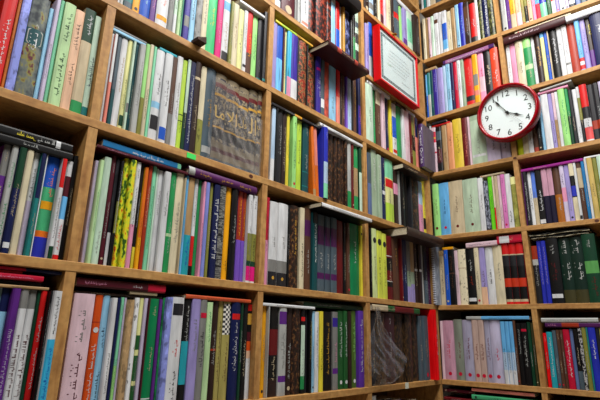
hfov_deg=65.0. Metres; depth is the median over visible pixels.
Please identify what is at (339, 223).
book
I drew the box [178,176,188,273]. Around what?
booklet
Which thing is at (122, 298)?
booklet
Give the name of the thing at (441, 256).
paperback book
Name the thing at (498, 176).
paperback book
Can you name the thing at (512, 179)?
paperback book
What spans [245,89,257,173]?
volume
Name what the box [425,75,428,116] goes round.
paperback book
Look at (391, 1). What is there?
paperback book
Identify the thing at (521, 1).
paperback book
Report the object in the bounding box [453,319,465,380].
volume
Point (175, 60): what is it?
paperback book
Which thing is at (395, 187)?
paperback book
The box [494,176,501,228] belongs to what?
paperback book
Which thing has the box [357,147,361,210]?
paperback book
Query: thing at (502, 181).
paperback book
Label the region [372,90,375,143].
paperback book
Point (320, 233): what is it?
volume
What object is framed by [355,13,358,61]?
paperback book
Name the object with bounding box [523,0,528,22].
paperback book
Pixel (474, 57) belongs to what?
paperback book
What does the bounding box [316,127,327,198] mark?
book
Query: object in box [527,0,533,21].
paperback book
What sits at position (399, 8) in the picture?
paperback book
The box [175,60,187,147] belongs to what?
paperback book
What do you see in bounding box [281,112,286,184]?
paperback book
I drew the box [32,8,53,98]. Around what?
paperback book
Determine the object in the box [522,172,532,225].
paperback book
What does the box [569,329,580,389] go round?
paperback book
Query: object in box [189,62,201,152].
book
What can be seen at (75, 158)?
paperback book
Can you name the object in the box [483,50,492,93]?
book
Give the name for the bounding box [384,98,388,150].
paperback book
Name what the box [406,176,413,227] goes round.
paperback book
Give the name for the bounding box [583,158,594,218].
paperback book
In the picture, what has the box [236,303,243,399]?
paperback book
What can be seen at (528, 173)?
paperback book
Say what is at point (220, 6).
paperback book
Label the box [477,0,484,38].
book
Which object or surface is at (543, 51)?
paperback book
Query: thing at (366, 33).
paperback book
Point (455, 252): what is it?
paperback book
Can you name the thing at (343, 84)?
paperback book
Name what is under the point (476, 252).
paperback book
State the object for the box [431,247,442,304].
spiral notebook
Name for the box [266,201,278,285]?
volume
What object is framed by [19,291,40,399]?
booklet
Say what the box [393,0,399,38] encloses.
book
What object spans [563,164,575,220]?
paperback book
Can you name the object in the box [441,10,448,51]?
paperback book
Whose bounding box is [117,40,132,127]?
paperback book
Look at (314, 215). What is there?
paperback book
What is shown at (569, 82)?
booklet
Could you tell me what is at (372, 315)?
paperback book
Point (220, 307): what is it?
paperback book
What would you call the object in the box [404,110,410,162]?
paperback book
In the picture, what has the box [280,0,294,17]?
book
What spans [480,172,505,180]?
booklet
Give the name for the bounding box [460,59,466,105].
paperback book
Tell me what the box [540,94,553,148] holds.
paperback book
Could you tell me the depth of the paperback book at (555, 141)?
2.01 m
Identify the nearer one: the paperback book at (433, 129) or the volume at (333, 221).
the volume at (333, 221)
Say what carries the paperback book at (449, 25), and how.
on the bookcase at (513, 165)
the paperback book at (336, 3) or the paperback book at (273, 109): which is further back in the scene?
the paperback book at (336, 3)
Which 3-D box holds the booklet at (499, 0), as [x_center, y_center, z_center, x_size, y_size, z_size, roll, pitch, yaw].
[1.016,-0.887,2.325,0.004,0.220,0.146,-12,-20,38]
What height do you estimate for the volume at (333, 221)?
0.263 m
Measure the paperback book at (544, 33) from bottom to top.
0.245 m
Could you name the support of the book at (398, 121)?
on the bookcase at (19, 111)
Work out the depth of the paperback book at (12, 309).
0.86 m
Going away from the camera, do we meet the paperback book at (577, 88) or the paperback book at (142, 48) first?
the paperback book at (142, 48)
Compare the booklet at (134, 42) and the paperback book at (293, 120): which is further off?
the paperback book at (293, 120)
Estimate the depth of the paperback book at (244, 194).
1.34 m
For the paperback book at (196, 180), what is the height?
0.256 m
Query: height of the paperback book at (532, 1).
0.220 m
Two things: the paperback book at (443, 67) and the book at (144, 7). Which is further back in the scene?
the paperback book at (443, 67)
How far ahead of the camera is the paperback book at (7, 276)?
0.89 m
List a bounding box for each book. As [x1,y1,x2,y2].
[0,0,17,81]
[0,124,72,152]
[0,133,72,160]
[0,144,11,202]
[0,146,19,245]
[0,147,26,253]
[0,272,43,281]
[0,288,10,345]
[0,288,20,399]
[2,289,29,399]
[4,0,31,90]
[8,149,34,254]
[11,290,37,399]
[13,0,50,96]
[16,153,39,254]
[22,153,46,255]
[23,290,47,399]
[31,157,59,257]
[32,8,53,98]
[36,291,62,399]
[37,0,60,100]
[44,159,67,258]
[47,2,75,106]
[52,161,72,259]
[57,293,95,399]
[58,156,78,259]
[59,9,84,109]
[69,8,95,113]
[74,277,165,293]
[80,16,101,115]
[81,295,103,399]
[84,160,103,262]
[90,157,111,263]
[90,295,110,399]
[96,139,180,169]
[97,298,117,399]
[98,155,116,264]
[102,159,119,264]
[106,35,121,123]
[110,38,127,126]
[111,158,129,266]
[115,300,134,399]
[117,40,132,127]
[117,159,136,267]
[123,0,132,9]
[124,162,141,267]
[124,298,139,399]
[128,44,145,132]
[129,163,144,268]
[129,298,143,399]
[132,0,139,12]
[133,167,148,268]
[133,298,147,399]
[136,44,150,134]
[138,165,152,269]
[139,0,150,18]
[140,44,153,135]
[140,299,158,399]
[142,166,156,269]
[147,49,164,139]
[148,170,162,270]
[149,0,156,21]
[149,299,162,399]
[153,171,170,271]
[154,0,168,27]
[156,53,173,142]
[156,297,172,399]
[162,172,176,272]
[164,297,183,399]
[165,57,177,144]
[166,0,174,30]
[167,173,183,273]
[169,56,183,146]
[171,0,178,32]
[175,0,182,34]
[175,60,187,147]
[176,300,191,399]
[180,59,191,149]
[181,0,190,39]
[181,166,256,194]
[181,177,194,274]
[183,62,195,151]
[184,299,200,399]
[187,0,196,41]
[187,179,198,275]
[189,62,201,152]
[191,180,201,275]
[193,0,202,38]
[194,66,206,154]
[194,300,207,399]
[199,182,209,276]
[200,0,208,49]
[200,67,215,158]
[200,302,212,399]
[203,183,213,277]
[205,0,217,54]
[207,184,220,277]
[207,301,218,399]
[212,301,222,399]
[214,0,223,57]
[215,185,225,278]
[217,302,230,399]
[220,0,230,61]
[221,187,230,279]
[226,188,237,280]
[226,302,240,399]
[227,1,234,63]
[231,3,239,66]
[233,191,242,280]
[235,0,264,19]
[236,9,243,68]
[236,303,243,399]
[238,193,246,281]
[239,303,247,399]
[241,10,247,71]
[242,195,252,282]
[244,304,251,399]
[245,11,252,73]
[249,195,257,282]
[250,15,257,76]
[255,18,262,79]
[259,306,266,397]
[260,11,267,82]
[263,301,362,310]
[264,197,269,284]
[267,306,278,396]
[268,106,275,180]
[271,102,319,129]
[272,22,277,87]
[274,19,312,48]
[275,0,280,6]
[275,25,282,90]
[276,110,282,182]
[276,307,286,395]
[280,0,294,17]
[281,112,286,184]
[285,31,291,95]
[285,114,289,185]
[285,308,291,394]
[288,116,296,187]
[288,205,298,287]
[290,34,297,99]
[290,308,300,394]
[294,0,297,19]
[295,120,301,189]
[297,0,300,21]
[297,207,304,288]
[298,40,305,104]
[299,202,371,224]
[299,309,304,393]
[300,0,308,27]
[300,123,308,192]
[303,208,310,289]
[304,309,306,392]
[306,309,311,392]
[307,53,313,108]
[308,0,313,31]
[308,40,368,80]
[308,126,315,194]
[310,211,317,290]
[311,311,313,392]
[313,0,325,40]
[313,127,318,196]
[314,311,322,391]
[314,312,318,391]
[315,56,320,112]
[315,122,362,147]
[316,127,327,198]
[320,60,324,114]
[323,311,342,388]
[323,312,331,390]
[324,62,328,117]
[326,0,330,40]
[329,65,335,121]
[331,0,334,43]
[331,312,337,389]
[335,0,360,14]
[335,1,338,46]
[336,70,339,123]
[337,220,342,293]
[339,7,340,48]
[340,73,341,124]
[341,7,344,51]
[342,75,344,126]
[342,223,345,293]
[343,311,347,388]
[344,76,347,127]
[345,11,349,54]
[345,223,349,294]
[347,78,350,129]
[347,142,350,207]
[347,311,351,388]
[349,14,352,57]
[350,223,358,295]
[351,81,353,131]
[351,143,353,208]
[351,311,355,387]
[353,15,354,58]
[353,80,356,132]
[353,145,357,209]
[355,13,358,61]
[355,311,363,387]
[356,78,360,134]
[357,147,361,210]
[358,226,362,295]
[363,0,368,10]
[364,23,368,69]
[365,79,389,99]
[365,83,373,142]
[367,22,372,76]
[367,149,376,216]
[367,152,371,214]
[368,228,372,296]
[369,0,372,14]
[370,304,419,314]
[370,313,375,385]
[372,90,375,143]
[373,0,376,17]
[374,90,380,145]
[376,154,382,218]
[376,396,391,399]
[377,0,380,21]
[378,226,443,247]
[378,395,416,399]
[380,0,383,23]
[380,93,385,148]
[381,157,385,219]
[383,0,385,25]
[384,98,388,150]
[384,158,393,221]
[386,0,390,30]
[386,235,392,299]
[387,100,392,152]
[390,0,394,32]
[391,101,414,116]
[391,103,396,154]
[391,237,399,300]
[392,164,427,181]
[392,169,398,223]
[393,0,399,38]
[395,106,401,157]
[397,0,412,14]
[398,6,401,40]
[398,239,403,300]
[399,171,405,225]
[400,108,405,159]
[401,7,407,45]
[402,239,407,301]
[403,175,408,226]
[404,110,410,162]
[406,10,412,49]
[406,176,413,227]
[406,241,411,301]
[408,113,412,163]
[409,242,415,302]
[411,14,420,55]
[411,115,415,165]
[411,178,419,230]
[413,243,418,302]
[414,117,419,167]
[416,244,422,302]
[416,310,439,379]
[417,181,423,231]
[418,124,435,172]
[420,245,424,303]
[421,181,426,232]
[422,19,427,59]
[422,246,428,303]
[425,18,429,57]
[425,66,437,73]
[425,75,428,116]
[426,247,431,304]
[427,17,432,56]
[427,73,432,116]
[430,16,435,55]
[430,70,434,115]
[431,127,437,171]
[432,69,439,114]
[432,119,447,124]
[433,13,439,54]
[436,127,443,171]
[437,67,444,113]
[438,12,443,53]
[438,251,446,304]
[440,321,445,378]
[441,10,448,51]
[441,124,448,169]
[442,65,447,111]
[442,247,457,249]
[443,43,495,64]
[443,250,450,304]
[444,386,481,393]
[444,394,475,399]
[445,63,452,110]
[446,11,452,50]
[446,122,454,168]
[447,249,456,304]
[449,63,455,109]
[450,7,457,48]
[452,118,464,167]
[453,61,459,108]
[454,4,460,46]
[454,250,460,304]
[456,60,463,106]
[457,249,468,304]
[458,2,465,45]
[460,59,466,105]
[461,117,470,165]
[463,2,471,43]
[464,57,475,104]
[465,249,477,304]
[466,240,497,248]
[466,316,531,320]
[467,117,472,164]
[469,3,477,41]
[469,115,487,163]
[471,54,480,102]
[472,387,541,396]
[472,392,541,399]
[473,248,482,304]
[474,0,480,39]
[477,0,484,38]
[477,52,486,100]
[477,178,486,230]
[478,247,488,304]
[481,0,490,37]
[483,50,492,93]
[483,181,491,229]
[484,247,496,303]
[486,137,501,160]
[487,0,496,34]
[487,176,495,229]
[489,47,502,88]
[492,245,506,303]
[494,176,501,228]
[497,175,504,228]
[497,234,522,244]
[500,0,507,30]
[500,142,511,158]
[500,174,509,227]
[503,16,566,45]
[504,174,514,227]
[505,0,511,28]
[505,45,513,82]
[509,0,517,27]
[509,43,518,82]
[510,177,520,226]
[512,320,525,384]
[515,0,522,25]
[515,12,570,32]
[515,40,527,85]
[515,323,525,384]
[517,138,523,154]
[520,0,525,23]
[520,323,532,385]
[521,158,582,172]
[522,37,535,85]
[522,135,529,153]
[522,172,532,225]
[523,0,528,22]
[526,322,536,385]
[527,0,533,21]
[527,131,534,152]
[527,172,535,224]
[530,37,538,83]
[530,171,540,224]
[530,323,539,385]
[531,0,536,19]
[531,246,542,303]
[532,126,539,151]
[533,34,544,82]
[534,169,546,223]
[535,0,540,18]
[536,118,543,150]
[538,85,569,95]
[538,96,546,149]
[539,0,547,16]
[539,32,548,80]
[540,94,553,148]
[541,318,599,322]
[543,31,552,79]
[543,333,551,386]
[545,237,565,303]
[545,322,599,327]
[546,0,551,14]
[546,332,557,387]
[547,94,557,147]
[548,29,562,77]
[551,0,556,12]
[551,93,560,146]
[552,167,565,221]
[552,330,561,387]
[554,92,564,146]
[555,0,559,11]
[555,330,565,388]
[556,27,567,75]
[557,88,571,145]
[558,165,570,221]
[559,0,565,10]
[559,330,569,388]
[560,25,572,73]
[562,329,576,388]
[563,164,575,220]
[564,89,574,143]
[565,4,599,23]
[566,23,580,72]
[568,90,578,143]
[568,163,580,219]
[569,0,575,6]
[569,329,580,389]
[572,89,583,142]
[573,19,585,69]
[573,163,583,219]
[573,329,585,389]
[575,87,586,141]
[576,162,588,219]
[577,328,588,390]
[578,84,594,140]
[579,18,591,68]
[580,161,591,218]
[581,233,599,302]
[581,327,593,390]
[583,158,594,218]
[584,17,596,66]
[586,84,599,139]
[586,158,599,217]
[587,327,599,391]
[589,11,599,64]
[592,82,599,127]
[592,157,599,208]
[595,328,599,359]
[596,156,599,178]
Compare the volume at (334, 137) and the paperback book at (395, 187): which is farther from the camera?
the paperback book at (395, 187)
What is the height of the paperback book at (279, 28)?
0.255 m
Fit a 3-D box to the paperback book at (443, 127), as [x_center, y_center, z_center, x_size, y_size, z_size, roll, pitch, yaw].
[0.767,-0.238,2.375,0.026,0.244,0.172,-12,-20,39]
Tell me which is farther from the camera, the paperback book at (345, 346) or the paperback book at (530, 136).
the paperback book at (530, 136)
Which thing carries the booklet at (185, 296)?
on the book at (231, 384)
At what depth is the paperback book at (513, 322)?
1.90 m
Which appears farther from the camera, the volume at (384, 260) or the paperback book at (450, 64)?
the paperback book at (450, 64)
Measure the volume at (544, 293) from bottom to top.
0.254 m
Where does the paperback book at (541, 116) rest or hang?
on the bookcase at (513, 165)
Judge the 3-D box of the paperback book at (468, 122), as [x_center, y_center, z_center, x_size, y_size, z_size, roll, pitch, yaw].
[0.858,-0.261,2.292,0.009,0.248,0.172,-12,-20,39]
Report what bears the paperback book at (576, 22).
on the bookcase at (513, 165)
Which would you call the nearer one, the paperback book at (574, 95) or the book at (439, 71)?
the paperback book at (574, 95)
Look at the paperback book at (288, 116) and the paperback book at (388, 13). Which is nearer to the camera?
the paperback book at (288, 116)
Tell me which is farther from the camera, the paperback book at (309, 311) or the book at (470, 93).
the book at (470, 93)
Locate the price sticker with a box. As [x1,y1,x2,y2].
[187,152,195,159]
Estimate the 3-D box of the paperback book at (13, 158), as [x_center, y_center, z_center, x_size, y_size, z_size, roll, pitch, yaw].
[-0.613,0.008,0.942,0.149,0.210,0.011,-12,-21,40]
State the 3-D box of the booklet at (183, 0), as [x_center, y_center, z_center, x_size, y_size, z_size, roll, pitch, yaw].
[-0.384,-0.530,1.365,0.154,0.220,0.004,-12,-21,40]
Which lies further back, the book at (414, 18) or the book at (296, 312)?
the book at (414, 18)
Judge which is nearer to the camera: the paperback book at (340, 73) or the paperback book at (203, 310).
the paperback book at (203, 310)
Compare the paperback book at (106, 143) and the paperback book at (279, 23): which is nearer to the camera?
the paperback book at (106, 143)
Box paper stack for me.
[529,228,595,241]
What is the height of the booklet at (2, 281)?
0.009 m
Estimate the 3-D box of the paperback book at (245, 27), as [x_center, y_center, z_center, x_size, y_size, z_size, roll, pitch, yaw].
[-0.229,-0.485,1.526,0.154,0.225,0.014,-12,-21,40]
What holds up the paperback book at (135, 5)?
on the bookcase at (19, 111)
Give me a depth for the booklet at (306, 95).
1.69 m
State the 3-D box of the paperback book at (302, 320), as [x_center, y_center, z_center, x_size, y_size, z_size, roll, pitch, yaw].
[-0.055,0.475,1.497,0.173,0.248,0.018,-12,-21,40]
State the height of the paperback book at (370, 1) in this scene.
0.230 m
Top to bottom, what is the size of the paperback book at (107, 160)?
0.243 m
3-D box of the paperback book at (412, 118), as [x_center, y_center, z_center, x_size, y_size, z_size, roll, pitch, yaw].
[0.481,-0.269,2.315,0.177,0.259,0.030,-12,-21,40]
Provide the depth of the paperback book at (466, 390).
2.03 m
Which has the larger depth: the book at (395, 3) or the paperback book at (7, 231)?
the book at (395, 3)
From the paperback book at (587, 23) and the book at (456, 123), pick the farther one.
the book at (456, 123)
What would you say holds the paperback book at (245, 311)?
on the bookcase at (19, 111)
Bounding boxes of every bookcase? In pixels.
[0,0,442,399]
[420,0,599,399]
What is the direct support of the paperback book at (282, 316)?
on the bookcase at (19, 111)
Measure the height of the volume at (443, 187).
0.258 m
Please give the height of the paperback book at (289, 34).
0.255 m
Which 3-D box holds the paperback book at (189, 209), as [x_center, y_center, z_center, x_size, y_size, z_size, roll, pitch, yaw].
[-0.352,0.079,1.260,0.181,0.255,0.019,-12,-21,40]
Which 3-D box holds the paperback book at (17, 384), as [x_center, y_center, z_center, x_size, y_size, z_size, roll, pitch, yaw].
[-0.577,0.302,0.929,0.164,0.239,0.014,-12,-21,40]
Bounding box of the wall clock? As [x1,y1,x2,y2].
[477,83,540,142]
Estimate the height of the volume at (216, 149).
0.276 m
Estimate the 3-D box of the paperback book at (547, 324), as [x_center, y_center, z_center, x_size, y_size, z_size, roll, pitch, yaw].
[1.081,0.489,1.838,0.196,0.018,0.133,-12,-20,39]
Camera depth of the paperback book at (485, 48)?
2.33 m
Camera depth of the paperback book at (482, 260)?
2.05 m
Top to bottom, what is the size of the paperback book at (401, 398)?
0.244 m
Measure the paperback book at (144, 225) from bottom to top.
0.254 m
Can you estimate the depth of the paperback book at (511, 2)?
2.23 m
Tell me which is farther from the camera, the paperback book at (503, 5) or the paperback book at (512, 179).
the paperback book at (503, 5)
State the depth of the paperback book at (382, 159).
1.97 m
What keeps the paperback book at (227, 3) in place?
on the bookcase at (19, 111)
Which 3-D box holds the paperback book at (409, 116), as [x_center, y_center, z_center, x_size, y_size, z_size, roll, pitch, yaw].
[0.459,-0.274,2.297,0.186,0.259,0.025,-12,-21,40]
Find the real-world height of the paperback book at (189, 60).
0.265 m
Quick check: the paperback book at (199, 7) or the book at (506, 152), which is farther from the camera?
the book at (506, 152)
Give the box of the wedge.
[191,36,206,46]
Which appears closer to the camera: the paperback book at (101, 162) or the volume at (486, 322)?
the paperback book at (101, 162)
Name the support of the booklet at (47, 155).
on the bookcase at (19, 111)
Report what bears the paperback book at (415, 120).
on the bookcase at (19, 111)
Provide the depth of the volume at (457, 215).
2.20 m
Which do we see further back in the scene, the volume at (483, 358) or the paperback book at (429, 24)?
the paperback book at (429, 24)
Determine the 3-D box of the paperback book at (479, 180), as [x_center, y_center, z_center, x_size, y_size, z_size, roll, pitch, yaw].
[0.876,0.037,2.189,0.024,0.248,0.178,-12,-20,39]
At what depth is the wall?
2.50 m
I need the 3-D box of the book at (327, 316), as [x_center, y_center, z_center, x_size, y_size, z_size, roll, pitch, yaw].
[0.030,0.504,1.589,0.165,0.245,0.046,-12,-21,40]
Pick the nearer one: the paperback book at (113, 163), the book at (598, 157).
the paperback book at (113, 163)
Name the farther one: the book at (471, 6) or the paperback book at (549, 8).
the book at (471, 6)
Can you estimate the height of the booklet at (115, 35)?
0.235 m
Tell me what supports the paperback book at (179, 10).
on the bookcase at (19, 111)
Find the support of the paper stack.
on the book at (590, 243)
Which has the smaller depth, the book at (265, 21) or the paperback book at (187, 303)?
the paperback book at (187, 303)
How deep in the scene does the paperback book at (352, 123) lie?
1.89 m
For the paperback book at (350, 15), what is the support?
on the bookcase at (19, 111)
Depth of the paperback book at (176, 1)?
1.28 m
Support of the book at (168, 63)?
on the bookcase at (19, 111)
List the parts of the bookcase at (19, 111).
shelf, shelf, shelf, panel, shelf, shelf, shelf, shelf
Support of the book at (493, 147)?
on the bookcase at (513, 165)
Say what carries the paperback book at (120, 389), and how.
on the bookcase at (19, 111)
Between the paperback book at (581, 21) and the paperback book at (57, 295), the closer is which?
the paperback book at (57, 295)
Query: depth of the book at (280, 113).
1.52 m
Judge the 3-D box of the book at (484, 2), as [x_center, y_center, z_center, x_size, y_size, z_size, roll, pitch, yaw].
[0.977,-0.901,2.400,0.026,0.283,0.188,-12,-20,39]
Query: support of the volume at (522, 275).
on the bookcase at (513, 165)
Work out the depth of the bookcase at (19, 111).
1.31 m
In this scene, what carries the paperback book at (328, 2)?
on the bookcase at (19, 111)
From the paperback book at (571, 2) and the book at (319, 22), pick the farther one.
the paperback book at (571, 2)
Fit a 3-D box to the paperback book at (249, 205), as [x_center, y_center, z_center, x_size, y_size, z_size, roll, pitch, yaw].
[-0.208,0.122,1.400,0.174,0.254,0.014,-12,-21,40]
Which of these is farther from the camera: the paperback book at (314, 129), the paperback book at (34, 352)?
the paperback book at (314, 129)
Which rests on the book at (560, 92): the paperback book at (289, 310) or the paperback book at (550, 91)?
the paperback book at (550, 91)
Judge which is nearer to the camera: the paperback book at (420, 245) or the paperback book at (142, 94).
the paperback book at (142, 94)
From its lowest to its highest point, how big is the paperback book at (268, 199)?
0.264 m
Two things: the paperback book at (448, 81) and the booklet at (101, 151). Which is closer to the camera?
the booklet at (101, 151)
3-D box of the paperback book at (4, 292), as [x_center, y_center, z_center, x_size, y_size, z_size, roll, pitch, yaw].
[-0.610,0.292,0.898,0.167,0.238,0.014,-12,-21,40]
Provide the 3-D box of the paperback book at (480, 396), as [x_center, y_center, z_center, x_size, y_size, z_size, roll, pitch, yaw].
[0.875,0.821,1.950,0.263,0.018,0.179,-12,-20,39]
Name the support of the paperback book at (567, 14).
on the book at (553, 24)
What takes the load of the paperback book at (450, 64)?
on the bookcase at (513, 165)
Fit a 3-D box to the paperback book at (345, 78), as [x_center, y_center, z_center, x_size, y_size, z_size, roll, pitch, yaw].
[0.128,-0.372,1.917,0.159,0.232,0.009,-12,-21,40]
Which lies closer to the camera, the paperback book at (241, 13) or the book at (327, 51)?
the paperback book at (241, 13)
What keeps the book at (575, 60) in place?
on the bookcase at (513, 165)
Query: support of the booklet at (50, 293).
on the bookcase at (19, 111)
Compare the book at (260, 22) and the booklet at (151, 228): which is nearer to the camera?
the booklet at (151, 228)
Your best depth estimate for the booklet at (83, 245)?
1.02 m
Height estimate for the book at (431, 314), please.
0.292 m
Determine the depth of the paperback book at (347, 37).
1.96 m
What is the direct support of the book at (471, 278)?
on the bookcase at (513, 165)
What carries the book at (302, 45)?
on the bookcase at (19, 111)
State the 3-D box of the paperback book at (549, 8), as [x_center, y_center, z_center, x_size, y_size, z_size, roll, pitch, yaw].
[1.174,-0.917,2.198,0.018,0.220,0.153,-12,-20,39]
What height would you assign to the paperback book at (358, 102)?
0.268 m
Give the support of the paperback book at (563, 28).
on the bookcase at (513, 165)
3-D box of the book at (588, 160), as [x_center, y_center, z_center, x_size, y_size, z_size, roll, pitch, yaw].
[1.210,-0.029,1.917,0.018,0.249,0.179,-12,-20,39]
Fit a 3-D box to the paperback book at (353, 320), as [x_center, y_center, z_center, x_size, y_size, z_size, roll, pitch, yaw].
[0.123,0.535,1.706,0.179,0.257,0.026,-12,-21,40]
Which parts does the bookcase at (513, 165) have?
shelf, shelf, shelf, shelf, shelf, shelf, shelf, panel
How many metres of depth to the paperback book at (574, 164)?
1.88 m
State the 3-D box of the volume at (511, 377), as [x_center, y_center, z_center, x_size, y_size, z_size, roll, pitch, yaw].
[0.903,0.638,1.976,0.015,0.244,0.167,-12,-20,39]
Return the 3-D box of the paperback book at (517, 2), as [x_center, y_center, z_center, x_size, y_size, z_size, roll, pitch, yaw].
[1.080,-0.899,2.285,0.023,0.225,0.153,-12,-20,39]
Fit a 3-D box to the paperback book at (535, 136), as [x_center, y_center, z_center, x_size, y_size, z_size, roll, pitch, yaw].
[1.077,-0.303,2.120,0.019,0.246,0.171,-12,-20,39]
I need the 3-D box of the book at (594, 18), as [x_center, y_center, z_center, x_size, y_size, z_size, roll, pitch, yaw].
[1.297,-0.656,2.012,0.053,0.243,0.166,-12,-20,39]
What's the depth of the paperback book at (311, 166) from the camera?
1.64 m
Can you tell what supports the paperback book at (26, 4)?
on the bookcase at (19, 111)
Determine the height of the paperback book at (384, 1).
0.230 m
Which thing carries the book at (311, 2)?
on the bookcase at (19, 111)
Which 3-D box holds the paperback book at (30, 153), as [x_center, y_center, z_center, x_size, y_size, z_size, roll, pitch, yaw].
[-0.593,0.013,0.960,0.146,0.210,0.012,-12,-21,40]
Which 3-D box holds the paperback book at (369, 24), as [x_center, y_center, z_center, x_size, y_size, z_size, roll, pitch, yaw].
[0.241,-0.648,2.163,0.202,0.289,0.026,-12,-21,40]
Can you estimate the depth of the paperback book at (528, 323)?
1.86 m
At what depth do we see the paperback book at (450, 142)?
2.29 m
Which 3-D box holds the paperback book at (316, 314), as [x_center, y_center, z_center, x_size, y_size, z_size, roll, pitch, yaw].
[-0.010,0.492,1.542,0.172,0.242,0.018,-12,-21,40]
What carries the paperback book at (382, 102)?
on the bookcase at (19, 111)
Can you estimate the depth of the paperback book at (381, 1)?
2.25 m
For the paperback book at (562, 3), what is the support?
on the bookcase at (513, 165)
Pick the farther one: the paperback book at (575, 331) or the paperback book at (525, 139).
the paperback book at (525, 139)
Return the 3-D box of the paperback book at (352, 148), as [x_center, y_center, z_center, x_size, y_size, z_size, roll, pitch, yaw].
[0.134,-0.077,1.869,0.190,0.265,0.014,-12,-21,40]
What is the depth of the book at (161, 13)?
1.25 m
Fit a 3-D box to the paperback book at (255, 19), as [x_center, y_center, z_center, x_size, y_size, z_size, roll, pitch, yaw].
[-0.207,-0.478,1.566,0.162,0.234,0.020,-12,-21,40]
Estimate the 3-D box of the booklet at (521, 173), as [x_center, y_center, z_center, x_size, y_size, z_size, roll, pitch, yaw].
[1.009,0.013,2.067,0.004,0.238,0.159,-12,-20,39]
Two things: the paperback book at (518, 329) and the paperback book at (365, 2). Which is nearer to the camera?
the paperback book at (518, 329)
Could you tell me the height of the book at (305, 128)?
0.256 m
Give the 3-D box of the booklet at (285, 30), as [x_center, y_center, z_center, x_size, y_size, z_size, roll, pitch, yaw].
[-0.116,-0.457,1.673,0.176,0.255,0.007,-12,-21,40]
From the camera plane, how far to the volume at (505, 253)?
2.00 m
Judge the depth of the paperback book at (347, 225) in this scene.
1.70 m
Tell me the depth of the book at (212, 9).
1.38 m
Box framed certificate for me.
[372,23,419,109]
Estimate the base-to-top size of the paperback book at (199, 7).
0.225 m
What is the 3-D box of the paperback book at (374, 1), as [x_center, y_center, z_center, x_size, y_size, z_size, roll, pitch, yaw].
[0.292,-0.930,2.270,0.168,0.240,0.032,-12,-21,40]
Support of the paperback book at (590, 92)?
on the bookcase at (513, 165)
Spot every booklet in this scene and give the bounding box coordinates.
[0,0,22,87]
[0,266,61,276]
[0,269,22,273]
[0,279,40,286]
[0,284,48,290]
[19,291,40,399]
[29,155,47,255]
[30,291,52,399]
[43,0,64,102]
[73,290,161,298]
[78,160,98,262]
[93,144,187,175]
[99,34,114,121]
[102,34,117,122]
[105,298,120,399]
[106,161,124,265]
[108,291,156,295]
[109,297,124,399]
[113,28,145,44]
[113,298,126,399]
[114,26,146,43]
[122,41,136,128]
[125,43,138,130]
[138,298,150,399]
[144,46,156,136]
[146,169,158,269]
[153,298,164,399]
[156,294,250,303]
[158,47,176,57]
[175,178,186,273]
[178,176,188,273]
[179,0,183,35]
[194,182,206,276]
[263,303,314,309]
[263,306,269,397]
[274,108,278,181]
[281,28,284,92]
[283,30,286,93]
[286,206,289,286]
[296,38,299,100]
[305,44,307,105]
[313,56,315,109]
[397,171,400,224]
[432,121,450,127]
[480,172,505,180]
[491,176,498,228]
[499,0,502,30]
[521,173,527,225]
[540,80,574,91]
[546,31,554,78]
[585,327,595,390]
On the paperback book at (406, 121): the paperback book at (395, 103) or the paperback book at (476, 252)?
the paperback book at (395, 103)
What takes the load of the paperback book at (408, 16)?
on the bookcase at (19, 111)
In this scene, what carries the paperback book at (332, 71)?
on the bookcase at (19, 111)
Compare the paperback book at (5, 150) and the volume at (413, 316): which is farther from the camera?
the volume at (413, 316)
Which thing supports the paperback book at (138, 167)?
on the bookcase at (19, 111)
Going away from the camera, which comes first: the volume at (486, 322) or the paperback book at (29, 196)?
the paperback book at (29, 196)
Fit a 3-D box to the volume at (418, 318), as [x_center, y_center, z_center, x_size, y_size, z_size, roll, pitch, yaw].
[0.446,0.640,2.051,0.182,0.261,0.031,-12,-21,40]
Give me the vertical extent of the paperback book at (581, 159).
0.013 m
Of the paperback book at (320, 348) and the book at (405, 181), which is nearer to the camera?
the paperback book at (320, 348)
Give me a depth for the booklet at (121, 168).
1.05 m
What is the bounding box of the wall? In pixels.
[419,0,466,399]
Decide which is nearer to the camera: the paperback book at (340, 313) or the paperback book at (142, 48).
the paperback book at (142, 48)
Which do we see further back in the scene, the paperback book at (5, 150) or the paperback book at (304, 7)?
the paperback book at (304, 7)
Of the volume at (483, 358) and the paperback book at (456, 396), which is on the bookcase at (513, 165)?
the volume at (483, 358)
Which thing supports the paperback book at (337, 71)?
on the bookcase at (19, 111)
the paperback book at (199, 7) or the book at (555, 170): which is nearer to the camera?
the paperback book at (199, 7)
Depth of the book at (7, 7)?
0.94 m
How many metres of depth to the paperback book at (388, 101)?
2.11 m
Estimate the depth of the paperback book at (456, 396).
2.03 m
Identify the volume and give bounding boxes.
[210,72,227,162]
[222,79,238,166]
[234,87,248,170]
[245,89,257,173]
[254,92,261,175]
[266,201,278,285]
[276,203,287,286]
[317,214,323,291]
[324,216,329,291]
[327,133,332,200]
[330,217,336,292]
[333,136,336,202]
[337,137,340,203]
[341,139,342,204]
[343,140,347,206]
[371,228,377,297]
[375,313,385,385]
[376,230,382,298]
[379,312,395,384]
[381,233,387,298]
[394,314,404,382]
[402,314,412,381]
[411,314,418,380]
[416,316,423,380]
[421,316,429,379]
[426,316,429,375]
[432,184,441,235]
[438,182,451,234]
[443,320,456,379]
[448,180,465,233]
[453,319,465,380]
[462,178,480,232]
[462,320,475,380]
[471,320,481,381]
[477,320,488,381]
[484,320,493,382]
[489,320,506,383]
[500,321,509,383]
[501,244,513,303]
[504,321,513,384]
[508,243,520,303]
[508,321,517,384]
[515,243,529,303]
[536,241,547,303]
[540,169,552,223]
[541,241,552,303]
[546,168,558,222]
[557,238,576,302]
[569,236,589,302]
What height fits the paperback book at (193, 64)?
0.266 m
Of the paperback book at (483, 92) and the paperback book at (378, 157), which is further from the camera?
the paperback book at (483, 92)
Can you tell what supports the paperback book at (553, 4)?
on the bookcase at (513, 165)
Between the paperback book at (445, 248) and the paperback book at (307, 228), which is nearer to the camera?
the paperback book at (307, 228)

